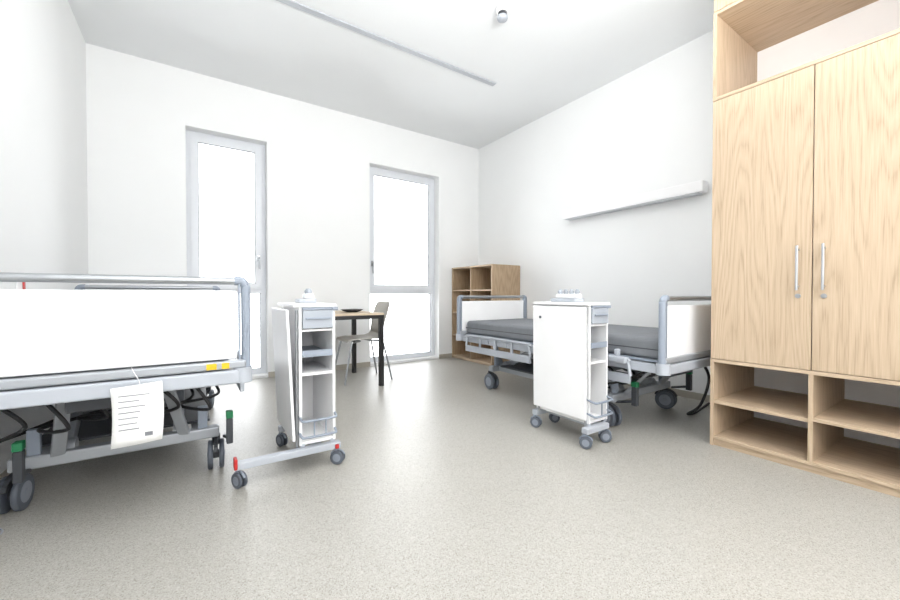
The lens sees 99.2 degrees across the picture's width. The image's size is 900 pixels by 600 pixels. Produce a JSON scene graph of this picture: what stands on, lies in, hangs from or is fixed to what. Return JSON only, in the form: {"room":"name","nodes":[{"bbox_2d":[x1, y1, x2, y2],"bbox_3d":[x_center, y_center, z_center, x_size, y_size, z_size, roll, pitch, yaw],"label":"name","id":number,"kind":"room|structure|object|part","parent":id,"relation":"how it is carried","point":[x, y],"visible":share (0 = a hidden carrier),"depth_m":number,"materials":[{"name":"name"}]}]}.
{"room":"hospital room","nodes":[
{"label":"hospital room","id":0,"kind":"room"},
{"bbox_2d":[0,0,88,473],"bbox_3d":[-1.570,-0.680,0.754,0.200,3.200,6.420,-1,1,-34],"label":"wall","id":1,"kind":"structure","parent":0,"point":[44,197],"depth_m":2.38,"materials":[{"name":"white paint"}]},
{"bbox_2d":[0,451,25,479],"bbox_3d":[-1.482,0.889,0.828,0.006,0.060,6.410,-1,1,-34],"label":"baseboard","id":2,"kind":"structure","parent":1,"relation":"attached to","point":[3,474],"depth_m":1.88,"materials":[{"name":"plastic"}]},
{"bbox_2d":[16,282,27,288],"bbox_3d":[-2.348,-0.083,2.106,0.013,0.080,0.160,-1,1,-34],"label":"wall socket","id":3,"kind":"object","parent":1,"relation":"attached to","point":[19,285],"visible":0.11,"depth_m":2.09,"materials":[{"name":"white plastic"}]},
{"bbox_2d":[86,43,478,378],"bbox_3d":[-1.502,-0.734,4.852,4.895,3.200,0.300,-1,1,-34],"label":"wall","id":4,"kind":"structure","parent":0,"point":[140,111],"depth_m":4.37,"materials":[{"name":"white paint"}]},
{"bbox_2d":[186,130,265,373],"bbox_3d":[-2.432,-0.463,4.200,0.751,2.615,0.147,-1,1,-34],"label":"window","id":5,"kind":"structure","parent":4,"relation":"in","point":[193,139],"depth_m":4.22,"materials":[{"name":"clear glass"}]},
{"bbox_3d":[-2.429,-0.925,4.189,0.671,1.610,0.017,-1,1,-34],"label":"sash","id":6,"kind":"part","parent":5,"relation":"part of","materials":[{"name":"white glass"}]},
{"bbox_2d":[268,353,451,377],"bbox_3d":[-1.416,0.838,4.745,4.495,0.060,0.008,-1,1,-34],"label":"baseboard","id":7,"kind":"structure","parent":4,"relation":"attached to","point":[363,364],"depth_m":4.90,"materials":[{"name":"plastic"}]},
{"bbox_2d":[370,166,433,361],"bbox_3d":[-0.673,-0.478,5.386,1.065,2.615,0.147,-1,1,-34],"label":"window","id":8,"kind":"structure","parent":4,"relation":"in","point":[374,289],"depth_m":5.47,"materials":[{"name":"clear glass"}]},
{"bbox_3d":[-0.669,-0.940,5.375,0.985,1.610,0.017,-1,1,-34],"label":"sash","id":9,"kind":"part","parent":8,"relation":"part of","materials":[{"name":"white glass"}]},
{"bbox_2d":[68,0,713,148],"bbox_3d":[0.348,-2.348,2.086,4.895,0.100,6.920,-1,1,-34],"label":"ceiling","id":10,"kind":"structure","parent":0,"point":[547,55],"depth_m":3.53,"materials":[{"name":"white paint"}]},
{"bbox_2d":[276,0,495,85],"bbox_3d":[-0.962,-2.305,3.153,3.475,0.012,0.057,-1,1,-34],"label":"track","id":11,"kind":"object","parent":10,"relation":"attached to","point":[292,3],"visible":1,"depth_m":3.38,"materials":[{"name":"white metal"}]},
{"bbox_2d":[496,3,508,22],"bbox_3d":[0.416,-2.262,3.038,0.110,0.096,0.110,-1,1,-34],"label":"smoke detector","id":12,"kind":"object","parent":10,"relation":"attached to","point":[502,10],"visible":1,"depth_m":3.01,"materials":[{"name":"white plastic"}]},
{"bbox_2d":[0,357,899,599],"bbox_3d":[0.348,0.952,2.129,4.895,0.100,6.920,-1,1,-34],"label":"floor","id":13,"kind":"structure","parent":0,"point":[445,487],"depth_m":1.65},
{"bbox_2d":[0,272,251,513],"bbox_3d":[-1.933,0.392,2.392,1.000,1.014,2.210,-1,1,-34],"label":"hospital bed","id":14,"kind":"object","parent":13,"relation":"on","point":[78,329],"visible":0.98,"depth_m":1.57,"materials":[{"name":"white plastic"}]},
{"bbox_3d":[-1.890,0.529,1.950,0.058,0.379,0.495,-1,1,-34],"label":"lift arm","id":15,"kind":"part","parent":14,"relation":"part of","materials":[{"name":"silver metal"}]},
{"bbox_3d":[-2.912,0.084,3.013,0.065,0.414,0.041,-1,1,-34],"label":"corner post","id":16,"kind":"part","parent":14,"relation":"part of","materials":[{"name":"grey plastic"}]},
{"bbox_3d":[-1.933,0.699,2.396,0.772,0.056,1.360,-1,1,-34],"label":"frame","id":17,"kind":"part","parent":14,"relation":"part of","materials":[{"name":"silver metal"}]},
{"bbox_2d":[0,359,227,378],"bbox_3d":[-1.933,0.225,2.390,0.825,0.135,2.055,-1,1,-34],"label":"mattress","id":18,"kind":"object","parent":14,"relation":"on","point":[224,359],"visible":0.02,"depth_m":1.53,"materials":[{"name":"grey plastic"}]},
{"bbox_3d":[-1.338,-0.083,1.503,0.878,0.033,0.033,-1,1,-34],"label":"grab rail","id":19,"kind":"part","parent":14,"relation":"part of","materials":[{"name":"metal"}]},
{"bbox_3d":[-1.338,0.115,1.506,0.878,0.310,0.022,-1,1,-34],"label":"footboard","id":20,"kind":"part","parent":14,"relation":"part of","materials":[{"name":"white plastic"}]},
{"bbox_3d":[-1.336,0.294,1.506,0.946,0.036,0.050,-1,1,-34],"label":"rail","id":21,"kind":"part","parent":14,"relation":"part of","materials":[{"name":"silver metal"}]},
{"bbox_2d":[110,367,163,448],"bbox_3d":[-1.233,0.420,1.512,0.166,0.311,0.024,-1,1,-36],"label":"paper sheet","id":22,"kind":"object","parent":14,"relation":"attached to","point":[137,410],"visible":1,"depth_m":1.51,"materials":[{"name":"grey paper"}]},
{"bbox_3d":[-2.529,-0.106,3.269,0.878,0.033,0.033,-1,1,-34],"label":"grab rail","id":23,"kind":"part","parent":14,"relation":"part of","materials":[{"name":"metal"}]},
{"bbox_3d":[-1.538,0.526,2.187,0.058,0.379,0.495,-1,1,-34],"label":"lift arm","id":24,"kind":"part","parent":14,"relation":"part of","materials":[{"name":"silver metal"}]},
{"bbox_3d":[-1.290,0.373,2.256,0.064,0.174,0.807,-1,1,-34],"label":"rail","id":25,"kind":"part","parent":14,"relation":"part of","materials":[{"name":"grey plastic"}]},
{"bbox_3d":[-0.955,0.100,1.764,0.065,0.414,0.041,-1,1,-34],"label":"corner post","id":26,"kind":"part","parent":14,"relation":"part of","materials":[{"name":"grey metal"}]},
{"bbox_2d":[231,302,344,488],"bbox_3d":[-0.938,0.460,2.161,0.551,0.883,0.520,-1,1,-34],"label":"bedside cabinet","id":27,"kind":"object","parent":13,"relation":"on","point":[303,333],"visible":1,"depth_m":2.10,"materials":[{"name":"white laminate"}]},
{"bbox_3d":[-0.944,0.787,2.160,0.510,0.050,0.480,-1,1,-34],"label":"frame","id":28,"kind":"part","parent":27,"relation":"part of","materials":[{"name":"grey plastic"}]},
{"bbox_2d":[295,289,315,302],"bbox_3d":[-0.855,-0.025,2.269,0.100,0.085,0.100,-1,1,-34],"label":"organizer","id":29,"kind":"object","parent":27,"relation":"on","point":[308,297],"visible":1,"depth_m":2.24,"materials":[{"name":"grey plastic"}]},
{"bbox_2d":[302,345,332,357],"bbox_3d":[-0.818,0.283,2.218,0.158,0.035,0.384,-1,1,-34],"label":"tray","id":30,"kind":"object","parent":27,"relation":"on","point":[313,350],"depth_m":2.09,"materials":[{"name":"white plastic"}]},
{"bbox_3d":[-0.815,0.101,2.212,0.158,0.096,0.394,-1,1,-34],"label":"drawer","id":31,"kind":"part","parent":27,"relation":"part of","materials":[{"name":"white plastic"}]},
{"bbox_3d":[-0.702,0.097,2.044,0.130,0.012,0.010,-1,1,-34],"label":"drawer handle","id":32,"kind":"part","parent":27,"relation":"part of","materials":[{"name":"grey plastic"}]},
{"bbox_3d":[-0.820,0.045,2.242,0.187,0.017,0.456,-1,1,-34],"label":"trim","id":33,"kind":"part","parent":27,"relation":"part of","materials":[{"name":"grey plastic"}]},
{"bbox_2d":[335,311,383,385],"bbox_3d":[-1.231,0.503,4.050,0.780,0.747,0.840,-1,1,-34],"label":"dining table","id":34,"kind":"object","parent":13,"relation":"on","point":[339,315],"visible":0.44,"depth_m":3.91,"materials":[{"name":"brown wood"}]},
{"bbox_2d":[340,309,362,311],"bbox_3d":[-1.048,0.114,4.096,0.240,0.030,0.240,-1,1,-34],"label":"bowl","id":35,"kind":"object","parent":34,"relation":"on","point":[345,310],"visible":0.96,"depth_m":4.04,"materials":[{"name":"black ceramic"}]},
{"bbox_3d":[-1.149,0.525,4.584,0.045,0.690,0.045,-1,1,-34],"label":"table leg","id":36,"kind":"part","parent":34,"relation":"part of","materials":[{"name":"black paint"}]},
{"bbox_3d":[-1.231,0.169,4.045,0.778,0.036,0.838,-1,1,-34],"label":"table frame","id":37,"kind":"part","parent":34,"relation":"part of","materials":[{"name":"black paint"}]},
{"bbox_3d":[-0.706,0.534,3.926,0.045,0.690,0.045,-1,1,-34],"label":"table leg","id":38,"kind":"part","parent":34,"relation":"part of","materials":[{"name":"black paint"}]},
{"bbox_2d":[335,301,392,385],"bbox_3d":[-0.965,0.445,4.253,0.579,0.863,0.440,-1,1,-34],"label":"dining chair","id":39,"kind":"object","parent":13,"relation":"on","point":[381,306],"visible":0.85,"depth_m":4.32,"materials":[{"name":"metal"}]},
{"bbox_3d":[-1.203,0.652,4.290,0.243,0.449,0.031,0,1,-6],"label":"chair leg","id":40,"kind":"part","parent":39,"relation":"part of","materials":[{"name":"metal"}]},
{"bbox_3d":[-1.022,0.655,4.021,0.031,0.449,0.243,0,1,28],"label":"chair leg","id":41,"kind":"part","parent":39,"relation":"part of","materials":[{"name":"metal"}]},
{"bbox_3d":[-0.985,0.401,4.239,0.448,0.084,0.431,-1,1,-34],"label":"seat","id":42,"kind":"part","parent":39,"relation":"part of","materials":[{"name":"beige plastic"}]},
{"bbox_3d":[-0.932,0.649,4.473,0.031,0.449,0.243,0,1,28],"label":"chair leg","id":43,"kind":"part","parent":39,"relation":"part of","materials":[{"name":"metal"}]},
{"bbox_3d":[-0.781,0.195,4.373,0.136,0.367,0.393,-1,1,-34],"label":"backrest","id":44,"kind":"part","parent":39,"relation":"part of","materials":[{"name":"beige plastic"}]},
{"bbox_3d":[-0.751,0.653,4.204,0.243,0.449,0.031,0,1,-6],"label":"chair leg","id":45,"kind":"part","parent":39,"relation":"part of","materials":[{"name":"metal"}]},
{"bbox_2d":[452,264,519,365],"bbox_3d":[0.491,0.194,5.454,0.500,1.330,0.915,-1,1,-34],"label":"bookcase","id":46,"kind":"object","parent":13,"relation":"on","point":[488,279],"visible":0.55,"depth_m":5.36,"materials":[{"name":"brown wood"}]},
{"bbox_3d":[0.613,-0.134,5.261,0.488,0.018,0.428,-1,1,-34],"label":"shelf","id":47,"kind":"part","parent":46,"relation":"part of","materials":[{"name":"brown wood"}]},
{"bbox_2d":[530,301,612,448],"bbox_3d":[0.799,0.455,2.561,0.294,0.883,0.520,-1,1,-34],"label":"bedside cabinet","id":48,"kind":"object","parent":13,"relation":"on","point":[570,339],"visible":1,"depth_m":2.46,"materials":[{"name":"white laminate"}]},
{"bbox_2d":[551,289,583,301],"bbox_3d":[0.790,-0.029,2.583,0.100,0.085,0.200,-1,1,-34],"label":"organizer","id":49,"kind":"object","parent":48,"relation":"on","point":[571,297],"visible":1,"depth_m":2.56,"materials":[{"name":"grey plastic"}]},
{"bbox_3d":[0.796,0.781,2.562,0.260,0.050,0.480,-1,1,-34],"label":"frame","id":50,"kind":"part","parent":48,"relation":"part of","materials":[{"name":"grey plastic"}]},
{"bbox_2d":[591,341,606,348],"bbox_3d":[0.827,0.279,2.555,0.158,0.035,0.384,-1,1,-34],"label":"tray","id":51,"kind":"object","parent":48,"relation":"on","point":[594,344],"depth_m":2.41,"materials":[{"name":"white plastic"}]},
{"bbox_3d":[0.829,0.097,2.549,0.158,0.096,0.394,-1,1,-34],"label":"drawer","id":52,"kind":"part","parent":48,"relation":"part of","materials":[{"name":"white plastic"}]},
{"bbox_3d":[0.824,0.041,2.580,0.187,0.017,0.456,-1,1,-34],"label":"trim","id":53,"kind":"part","parent":48,"relation":"part of","materials":[{"name":"white plastic"}]},
{"bbox_2d":[456,295,710,426],"bbox_3d":[1.195,0.421,3.538,1.361,0.933,2.205,-1,1,-34],"label":"hospital bed","id":54,"kind":"object","parent":13,"relation":"on","point":[684,331],"visible":0.59,"depth_m":2.69,"materials":[{"name":"white laminate"}]},
{"bbox_3d":[0.104,0.154,4.080,0.067,0.414,0.041,-1,1,-34],"label":"corner post","id":55,"kind":"part","parent":54,"relation":"part of","materials":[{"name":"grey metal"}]},
{"bbox_3d":[0.501,0.173,4.348,0.910,0.330,0.022,-1,1,-34],"label":"headboard","id":56,"kind":"part","parent":54,"relation":"part of","materials":[{"name":"white plastic"}]},
{"bbox_3d":[0.501,-0.035,4.345,0.910,0.033,0.033,-1,1,-34],"label":"grab rail","id":57,"kind":"part","parent":54,"relation":"part of","materials":[{"name":"metal"}]},
{"bbox_3d":[0.439,0.441,3.597,0.066,0.174,0.924,-1,1,-34],"label":"rail","id":58,"kind":"part","parent":54,"relation":"part of","materials":[{"name":"grey plastic"}]},
{"bbox_3d":[0.693,0.549,3.674,0.060,0.294,0.495,-1,1,-34],"label":"lift arm","id":59,"kind":"part","parent":54,"relation":"part of","materials":[{"name":"silver metal"}]},
{"bbox_3d":[0.897,0.147,4.615,0.067,0.414,0.041,-1,1,-34],"label":"corner post","id":60,"kind":"part","parent":54,"relation":"part of","materials":[{"name":"grey plastic"}]},
{"bbox_3d":[1.095,0.412,3.470,0.960,0.055,2.045,-1,1,-34],"label":"bed frame","id":61,"kind":"part","parent":54,"relation":"part of","materials":[{"name":"grey plastic"}]},
{"bbox_2d":[466,318,657,358],"bbox_3d":[1.095,0.296,3.469,0.855,0.135,2.050,-1,1,-34],"label":"mattress","id":62,"kind":"object","parent":54,"relation":"on","point":[638,341],"visible":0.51,"depth_m":3.13,"materials":[{"name":"grey fabric"}]},
{"bbox_3d":[1.095,0.685,3.474,0.800,0.056,1.360,-1,1,-34],"label":"frame","id":63,"kind":"part","parent":54,"relation":"part of","materials":[{"name":"silver metal"}]},
{"bbox_3d":[1.132,0.558,3.024,0.060,0.294,0.495,-1,1,-34],"label":"lift arm","id":64,"kind":"part","parent":54,"relation":"part of","materials":[{"name":"silver metal"}]},
{"bbox_3d":[0.966,0.451,2.815,0.066,0.174,0.804,-1,1,-34],"label":"rail","id":65,"kind":"part","parent":54,"relation":"part of","materials":[{"name":"grey plastic"}]},
{"bbox_3d":[1.497,0.555,3.270,0.060,0.294,0.495,-1,1,-34],"label":"lift arm","id":66,"kind":"part","parent":54,"relation":"part of","materials":[{"name":"silver metal"}]},
{"bbox_3d":[1.292,0.177,2.319,0.067,0.414,0.041,-1,1,-34],"label":"corner post","id":67,"kind":"part","parent":54,"relation":"part of","materials":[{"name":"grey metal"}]},
{"bbox_3d":[1.691,0.365,2.586,0.980,0.036,0.050,-1,1,-34],"label":"rail","id":68,"kind":"part","parent":54,"relation":"part of","materials":[{"name":"silver metal"}]},
{"bbox_3d":[1.689,0.196,2.587,0.910,0.330,0.022,-1,1,-34],"label":"footboard","id":69,"kind":"part","parent":54,"relation":"part of","materials":[{"name":"white plastic"}]},
{"bbox_3d":[1.689,-0.012,2.584,0.910,0.033,0.033,-1,1,-34],"label":"grab rail","id":70,"kind":"part","parent":54,"relation":"part of","materials":[{"name":"metal"}]},
{"bbox_3d":[1.924,0.640,2.959,0.146,0.509,0.814,1,1,34],"label":"power cord","id":71,"kind":"part","parent":54,"relation":"part of","materials":[{"name":"black rubber"}]},
{"bbox_2d":[710,0,899,497],"bbox_3d":[2.138,-0.688,2.155,0.696,3.180,0.932,-1,1,-34],"label":"wardrobe","id":72,"kind":"object","parent":13,"relation":"on","point":[805,276],"visible":1,"depth_m":2.09,"materials":[{"name":"brown wood"}]},
{"bbox_3d":[1.756,-2.019,2.161,0.018,0.515,0.463,-1,1,-34],"label":"panel","id":73,"kind":"part","parent":72,"relation":"part of","materials":[{"name":"brown wood"}]},
{"bbox_3d":[1.897,-0.693,2.543,0.660,3.180,0.019,-1,1,-34],"label":"panel","id":74,"kind":"part","parent":72,"relation":"part of","materials":[{"name":"brown wood"}]},
{"bbox_2d":[714,386,807,421],"bbox_3d":[2.022,0.627,2.369,0.646,0.020,0.437,-1,1,-34],"label":"shelf","id":75,"kind":"object","parent":72,"relation":"attached to","point":[789,403],"depth_m":2.35,"materials":[{"name":"brown wood"}]},
{"bbox_3d":[1.756,-0.426,2.182,0.018,1.579,0.463,-1,1,-34],"label":"door","id":76,"kind":"part","parent":72,"relation":"part of","materials":[{"name":"brown wood"}]},
{"bbox_3d":[1.833,-0.169,2.022,0.036,0.235,0.012,-1,1,-34],"label":"door handle","id":77,"kind":"part","parent":72,"relation":"part of","materials":[{"name":"metal"}]},
{"bbox_3d":[1.890,-0.168,1.939,0.036,0.235,0.012,-1,1,-34],"label":"door handle","id":78,"kind":"part","parent":72,"relation":"part of","materials":[{"name":"metal"}]},
{"bbox_3d":[2.422,-0.711,2.346,0.010,3.100,0.894,-1,1,-34],"label":"panel","id":79,"kind":"part","parent":72,"relation":"part of","materials":[{"name":"white laminate"}]},
{"bbox_3d":[2.017,-0.421,1.795,0.018,1.579,0.463,-1,1,-34],"label":"door","id":80,"kind":"part","parent":72,"relation":"part of","materials":[{"name":"brown wood"}]},
{"bbox_2d":[813,399,899,438],"bbox_3d":[2.278,0.622,1.991,0.646,0.020,0.438,-1,1,-34],"label":"shelf","id":81,"kind":"object","parent":72,"relation":"attached to","point":[882,418],"depth_m":2.01,"materials":[{"name":"brown wood"}]},
{"bbox_2d":[478,30,712,394],"bbox_3d":[2.322,-0.714,3.379,0.200,3.200,6.420,-1,1,-34],"label":"wall","id":82,"kind":"structure","parent":0,"point":[649,128],"depth_m":4.02,"materials":[{"name":"white paint"}]},
{"bbox_2d":[563,180,707,220],"bbox_3d":[1.778,-0.974,3.889,0.130,0.105,1.480,-1,1,-34],"label":"wall lamp","id":83,"kind":"object","parent":82,"relation":"attached to","point":[696,188],"visible":1,"depth_m":3.69,"materials":[{"name":"white plastic"}]},
{"bbox_2d":[565,192,701,220],"bbox_3d":[1.763,-0.927,3.879,0.085,0.012,1.400,-1,1,-34],"label":"diffuser","id":84,"kind":"object","parent":83,"relation":"attached to","point":[681,195],"depth_m":3.76,"materials":[{"name":"white plastic"}]},
{"bbox_2d":[625,384,709,401],"bbox_3d":[1.467,0.841,4.481,0.008,0.060,3.650,-1,1,-34],"label":"baseboard","id":85,"kind":"structure","parent":82,"relation":"attached to","point":[698,396],"depth_m":3.45,"materials":[{"name":"plastic"}]}
]}

